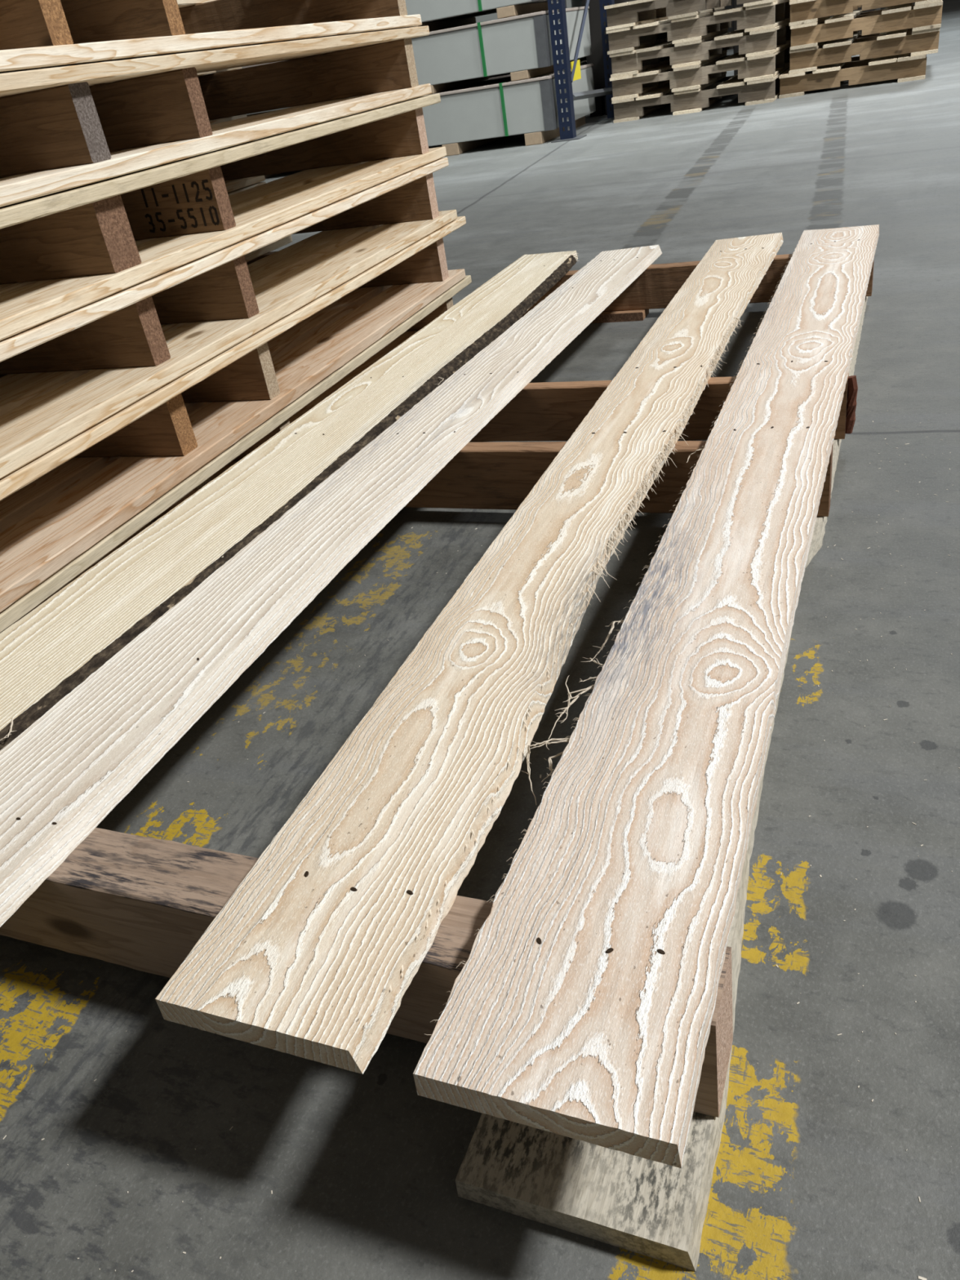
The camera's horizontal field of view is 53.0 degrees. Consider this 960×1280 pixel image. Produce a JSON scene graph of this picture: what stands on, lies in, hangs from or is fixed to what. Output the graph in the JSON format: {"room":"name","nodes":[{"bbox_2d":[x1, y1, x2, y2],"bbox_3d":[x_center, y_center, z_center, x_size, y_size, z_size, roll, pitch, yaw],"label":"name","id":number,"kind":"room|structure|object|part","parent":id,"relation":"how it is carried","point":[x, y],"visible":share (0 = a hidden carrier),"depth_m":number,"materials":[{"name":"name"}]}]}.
{"room":"warehouse","nodes":[
{"label":"warehouse","id":0,"kind":"room"},
{"bbox_2d":[0,0,959,1279],"bbox_3d":[3.782,-6.095,9.972,19.000,0.100,30.000,4,34,22],"label":"floor","id":1,"kind":"structure","parent":0,"point":[814,1178],"depth_m":0.76,"materials":[{"name":"concrete"}]},
{"bbox_2d":[0,275,471,633],"bbox_3d":[-0.711,-0.302,1.676,0.770,0.103,2.068,3,34,21],"label":"wooden pallet","id":2,"kind":"object","parent":1,"relation":"on","point":[397,335],"visible":0.19,"depth_m":1.48,"materials":[{"name":"brown wood"}]},
{"bbox_2d":[0,216,466,612],"bbox_3d":[-0.725,-0.403,1.615,0.780,0.130,2.070,3,34,21],"label":"wooden pallet","id":3,"kind":"object","parent":2,"relation":"on","point":[54,508],"visible":0.44,"depth_m":1.43,"materials":[{"name":"brown wood"}]},
{"bbox_3d":[-0.589,-0.340,1.580,0.128,0.020,2.013,3,34,21],"label":"board","id":4,"kind":"part","parent":3,"relation":"part of","materials":[{"name":"brown wood"}]},
{"bbox_2d":[0,157,457,479],"bbox_3d":[-0.752,-0.501,1.530,0.774,0.128,2.034,3,34,21],"label":"wooden pallet","id":5,"kind":"object","parent":3,"relation":"on","point":[68,373],"visible":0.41,"depth_m":1.42,"materials":[{"name":"brown wood"}]},
{"bbox_3d":[-0.600,-0.449,1.507,0.128,0.020,2.024,3,34,21],"label":"board","id":6,"kind":"part","parent":5,"relation":"part of","materials":[{"name":"brown wood"}]},
{"bbox_2d":[0,93,446,340],"bbox_3d":[-0.769,-0.611,1.467,0.778,0.123,2.037,3,34,21],"label":"wooden pallet","id":7,"kind":"object","parent":5,"relation":"on","point":[64,251],"visible":0.75,"depth_m":1.43,"materials":[{"name":"brown wood"}]},
{"bbox_3d":[-0.625,-0.562,1.447,0.128,0.020,2.026,3,34,21],"label":"board","id":8,"kind":"part","parent":7,"relation":"part of","materials":[{"name":"brown wood"}]},
{"bbox_2d":[0,25,431,207],"bbox_3d":[-0.794,-0.714,1.401,0.782,0.123,2.030,3,34,21],"label":"wooden pallet","id":9,"kind":"object","parent":7,"relation":"on","point":[65,127],"visible":1,"depth_m":1.39,"materials":[{"name":"white wood"}]},
{"bbox_3d":[-0.649,-0.659,1.370,0.128,0.020,2.005,3,34,21],"label":"board","id":10,"kind":"part","parent":9,"relation":"part of","materials":[{"name":"white wood"}]},
{"bbox_2d":[0,0,422,73],"bbox_3d":[-0.813,-0.821,1.333,0.776,0.128,2.029,3,34,21],"label":"wooden pallet","id":11,"kind":"object","parent":9,"relation":"on","point":[35,34],"visible":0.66,"depth_m":1.34,"materials":[{"name":"white wood"}]},
{"bbox_3d":[-0.495,-0.650,1.311,0.140,0.020,1.987,3,34,21],"label":"board","id":12,"kind":"part","parent":9,"relation":"part of","materials":[{"name":"white wood"}]},
{"bbox_3d":[-0.929,-0.675,1.475,0.130,0.020,2.006,3,34,21],"label":"board","id":13,"kind":"part","parent":9,"relation":"part of","materials":[{"name":"brown wood"}]},
{"bbox_3d":[-0.904,-0.575,1.546,0.130,0.020,2.006,3,34,21],"label":"board","id":14,"kind":"part","parent":7,"relation":"part of","materials":[{"name":"brown wood"}]},
{"bbox_2d":[264,62,595,178],"bbox_3d":[-0.528,-3.526,6.598,2.459,0.354,1.001,4,34,22],"label":"crate","id":15,"kind":"object","parent":1,"relation":"on","point":[467,117],"visible":0.47,"depth_m":5.92,"materials":[{"name":"metal"}]},
{"bbox_2d":[241,5,591,116],"bbox_3d":[-0.578,-3.811,6.422,2.459,0.323,1.001,4,34,22],"label":"crate","id":16,"kind":"object","parent":15,"relation":"on","point":[519,46],"visible":0.36,"depth_m":5.75,"materials":[{"name":"metal"}]},
{"bbox_3d":[-0.601,-3.939,6.343,2.458,0.016,0.996,4,34,22],"label":"lid","id":17,"kind":"part","parent":16,"relation":"part of","materials":[{"name":"beige wood"}]},
{"bbox_2d":[404,0,553,31],"bbox_3d":[-0.626,-4.084,6.253,2.459,0.325,1.001,4,34,22],"label":"crate","id":18,"kind":"object","parent":16,"relation":"on","point":[437,15],"visible":0.16,"depth_m":5.69,"materials":[{"name":"metal"}]},
{"bbox_3d":[-0.553,-3.667,6.511,2.458,0.016,0.996,4,34,22],"label":"lid","id":19,"kind":"part","parent":15,"relation":"part of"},
{"bbox_2d":[0,224,879,1271],"bbox_3d":[0.116,-0.294,1.407,0.805,0.127,2.084,4,34,22],"label":"wooden pallet","id":20,"kind":"object","parent":1,"relation":"on","point":[585,1010],"visible":1,"depth_m":0.75,"materials":[{"name":"brown wood"}]},
{"bbox_3d":[0.298,-0.734,2.172,0.155,0.018,0.060,4,34,22],"label":"board","id":21,"kind":"part","parent":20,"relation":"part of","materials":[{"name":"brown wood"}]},
{"bbox_3d":[0.407,-0.217,1.305,0.140,0.019,2.016,4,34,22],"label":"board","id":22,"kind":"part","parent":20,"relation":"part of","materials":[{"name":"beige wood"}]},
{"bbox_2d":[487,58,586,79],"bbox_3d":[-0.187,-4.240,7.657,2.189,0.354,0.971,4,34,22],"label":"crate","id":23,"kind":"object","parent":1,"relation":"on","point":[583,61],"visible":0.02,"depth_m":7.08,"materials":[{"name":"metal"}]},
{"bbox_2d":[475,0,586,60],"bbox_3d":[-0.246,-4.578,7.448,2.189,0.448,0.971,4,34,22],"label":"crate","id":24,"kind":"object","parent":23,"relation":"on","point":[568,3],"visible":0.02,"depth_m":6.81,"materials":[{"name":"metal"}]},
{"bbox_2d":[547,0,614,142],"bbox_3d":[0.541,-4.437,5.610,0.180,2.600,1.220,4,34,22],"label":"upright","id":25,"kind":"object","parent":1,"relation":"on","point":[558,6],"visible":0.8,"depth_m":5.78,"materials":[{"name":"blue paint"}]},
{"bbox_3d":[0.350,-4.159,5.208,0.082,2.594,0.070,4,34,22],"label":"post","id":26,"kind":"part","parent":25,"relation":"part of","materials":[{"name":"blue metal"}]},
{"bbox_3d":[0.544,-3.062,5.879,0.180,0.006,0.160,4,34,22],"label":"foot plate","id":27,"kind":"part","parent":25,"relation":"part of","materials":[{"name":"metal"}]},
{"bbox_3d":[0.919,-3.630,6.691,0.180,0.006,0.160,4,34,22],"label":"foot plate","id":28,"kind":"part","parent":25,"relation":"part of","materials":[{"name":"metal"}]},
{"bbox_3d":[0.744,-4.725,6.013,0.082,2.594,0.070,4,34,22],"label":"post","id":29,"kind":"part","parent":25,"relation":"part of","materials":[{"name":"blue metal"}]},
{"bbox_2d":[582,0,636,117],"bbox_3d":[0.961,-4.890,6.802,0.345,2.000,0.860,4,34,22],"label":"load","id":30,"kind":"object","parent":1,"relation":"on","point":[597,56],"visible":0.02,"depth_m":6.82},
{"bbox_2d":[611,65,790,123],"bbox_3d":[1.532,-3.719,6.543,1.020,0.130,1.101,4,34,22],"label":"wooden pallet","id":31,"kind":"object","parent":1,"relation":"on","point":[763,91],"visible":0.62,"depth_m":6.18,"materials":[{"name":"beige wood"}]},
{"bbox_3d":[1.150,-3.708,6.742,0.166,0.017,1.080,4,34,22],"label":"board","id":32,"kind":"part","parent":31,"relation":"part of","materials":[{"name":"beige wood"}]},
{"bbox_3d":[1.516,-3.673,6.583,0.175,0.017,1.101,4,34,22],"label":"board","id":33,"kind":"part","parent":31,"relation":"part of","materials":[{"name":"beige wood"}]},
{"bbox_2d":[609,43,791,100],"bbox_3d":[1.512,-3.831,6.477,1.020,0.130,1.104,4,34,22],"label":"wooden pallet","id":34,"kind":"object","parent":31,"relation":"on","point":[766,66],"visible":0.7,"depth_m":6.13,"materials":[{"name":"beige wood"}]},
{"bbox_3d":[1.131,-3.817,6.672,0.170,0.017,1.092,4,34,22],"label":"board","id":35,"kind":"part","parent":34,"relation":"part of","materials":[{"name":"beige wood"}]},
{"bbox_3d":[1.496,-3.787,6.521,0.175,0.017,1.097,4,34,22],"label":"board","id":36,"kind":"part","parent":34,"relation":"part of","materials":[{"name":"beige wood"}]},
{"bbox_2d":[609,21,791,77],"bbox_3d":[1.499,-3.940,6.405,1.020,0.130,1.097,4,34,22],"label":"wooden pallet","id":37,"kind":"object","parent":34,"relation":"on","point":[767,41],"visible":0.87,"depth_m":6.06,"materials":[{"name":"beige wood"}]},
{"bbox_3d":[1.116,-3.924,6.597,0.171,0.017,1.092,4,34,22],"label":"board","id":38,"kind":"part","parent":37,"relation":"part of","materials":[{"name":"beige wood"}]},
{"bbox_2d":[606,0,790,54],"bbox_3d":[1.471,-4.053,6.345,1.020,0.130,1.105,4,34,22],"label":"wooden pallet","id":39,"kind":"object","parent":37,"relation":"on","point":[770,15],"visible":0.88,"depth_m":6.00,"materials":[{"name":"beige wood"}]},
{"bbox_3d":[1.083,-4.036,6.536,0.163,0.017,1.105,4,34,22],"label":"board","id":40,"kind":"part","parent":39,"relation":"part of","materials":[{"name":"beige wood"}]},
{"bbox_2d":[604,0,779,30],"bbox_3d":[1.450,-4.159,6.271,1.020,0.130,1.099,4,34,22],"label":"wooden pallet","id":41,"kind":"object","parent":39,"relation":"on","point":[633,13],"visible":1,"depth_m":6.00,"materials":[{"name":"beige wood"}]},
{"bbox_3d":[1.071,-4.144,6.462,0.178,0.017,1.091,4,34,22],"label":"board","id":42,"kind":"part","parent":41,"relation":"part of","materials":[{"name":"beige wood"}]},
{"bbox_3d":[1.432,-4.114,6.312,0.175,0.017,1.097,4,34,22],"label":"board","id":43,"kind":"part","parent":41,"relation":"part of","materials":[{"name":"beige wood"}]},
{"bbox_3d":[1.847,-4.082,6.143,0.170,0.017,1.095,4,34,22],"label":"board","id":44,"kind":"part","parent":41,"relation":"part of","materials":[{"name":"beige wood"}]},
{"bbox_3d":[1.472,-4.011,6.386,0.175,0.017,1.086,4,34,22],"label":"board","id":45,"kind":"part","parent":39,"relation":"part of","materials":[{"name":"beige wood"}]},
{"bbox_3d":[1.875,-3.979,6.220,0.170,0.017,1.090,4,34,22],"label":"board","id":46,"kind":"part","parent":39,"relation":"part of","materials":[{"name":"beige wood"}]},
{"bbox_3d":[1.482,-3.898,6.452,0.175,0.017,1.081,4,34,22],"label":"board","id":47,"kind":"part","parent":37,"relation":"part of","materials":[{"name":"beige wood"}]},
{"bbox_3d":[1.898,-3.863,6.277,0.170,0.017,1.093,4,34,22],"label":"board","id":48,"kind":"part","parent":37,"relation":"part of","materials":[{"name":"beige wood"}]},
{"bbox_3d":[1.908,-3.753,6.349,0.170,0.017,1.104,4,34,22],"label":"board","id":49,"kind":"part","parent":34,"relation":"part of","materials":[{"name":"beige wood"}]},
{"bbox_3d":[1.932,-3.643,6.416,0.170,0.017,1.094,4,34,22],"label":"board","id":50,"kind":"part","parent":31,"relation":"part of","materials":[{"name":"beige wood"}]},
{"bbox_2d":[733,0,880,75],"bbox_3d":[2.464,-5.365,7.145,1.016,2.000,1.065,4,34,22],"label":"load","id":51,"kind":"object","parent":1,"relation":"on","point":[735,22],"visible":0.02,"depth_m":7.18},
{"bbox_2d":[778,53,926,98],"bbox_3d":[2.469,-3.748,6.328,0.845,0.128,1.103,4,34,22],"label":"wooden pallet","id":52,"kind":"object","parent":1,"relation":"on","point":[902,67],"visible":0.64,"depth_m":5.95,"materials":[{"name":"brown wood"}]},
{"bbox_3d":[2.157,-3.727,6.489,0.149,0.017,1.100,4,34,22],"label":"board","id":53,"kind":"part","parent":52,"relation":"part of","materials":[{"name":"beige wood"}]},
{"bbox_2d":[788,27,940,74],"bbox_3d":[2.505,-3.853,6.242,0.845,0.128,1.104,4,34,22],"label":"wooden pallet","id":54,"kind":"object","parent":52,"relation":"on","point":[925,42],"visible":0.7,"depth_m":5.86,"materials":[{"name":"brown wood"}]},
{"bbox_3d":[2.199,-3.832,6.400,0.163,0.017,1.100,4,34,22],"label":"board","id":55,"kind":"part","parent":54,"relation":"part of","materials":[{"name":"beige wood"}]},
{"bbox_2d":[790,0,942,49],"bbox_3d":[2.488,-3.958,6.171,0.845,0.128,1.097,4,34,22],"label":"wooden pallet","id":56,"kind":"object","parent":54,"relation":"on","point":[908,15],"visible":0.94,"depth_m":5.79,"materials":[{"name":"brown wood"}]},
{"bbox_3d":[2.181,-3.938,6.332,0.158,0.017,1.090,4,34,22],"label":"board","id":57,"kind":"part","parent":56,"relation":"part of","materials":[{"name":"beige wood"}]},
{"bbox_2d":[789,0,942,26],"bbox_3d":[2.464,-4.067,6.108,0.845,0.128,1.105,4,34,22],"label":"wooden pallet","id":58,"kind":"object","parent":56,"relation":"on","point":[802,11],"visible":0.99,"depth_m":5.80,"materials":[{"name":"brown wood"}]},
{"bbox_3d":[2.157,-4.046,6.266,0.162,0.017,1.102,4,34,22],"label":"board","id":59,"kind":"part","parent":58,"relation":"part of","materials":[{"name":"beige wood"}]},
{"bbox_3d":[2.797,-3.997,6.007,0.143,0.017,1.098,4,34,22],"label":"board","id":60,"kind":"part","parent":58,"relation":"part of","materials":[{"name":"beige wood"}]},
{"bbox_3d":[2.817,-3.889,6.072,0.154,0.017,1.090,4,34,22],"label":"board","id":61,"kind":"part","parent":56,"relation":"part of","materials":[{"name":"beige wood"}]},
{"bbox_3d":[2.837,-3.785,6.144,0.148,0.017,1.090,4,34,22],"label":"board","id":62,"kind":"part","parent":54,"relation":"part of","materials":[{"name":"beige wood"}]},
{"bbox_3d":[2.797,-3.678,6.228,0.153,0.017,1.100,4,34,22],"label":"board","id":63,"kind":"part","parent":52,"relation":"part of","materials":[{"name":"beige wood"}]},
{"bbox_2d":[724,0,733,30],"bbox_3d":[8.430,-17.960,19.101,19.000,9.000,0.200,4,34,22],"label":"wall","id":64,"kind":"structure","parent":0,"point":[726,7],"depth_m":22.45,"materials":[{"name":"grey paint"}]}
]}

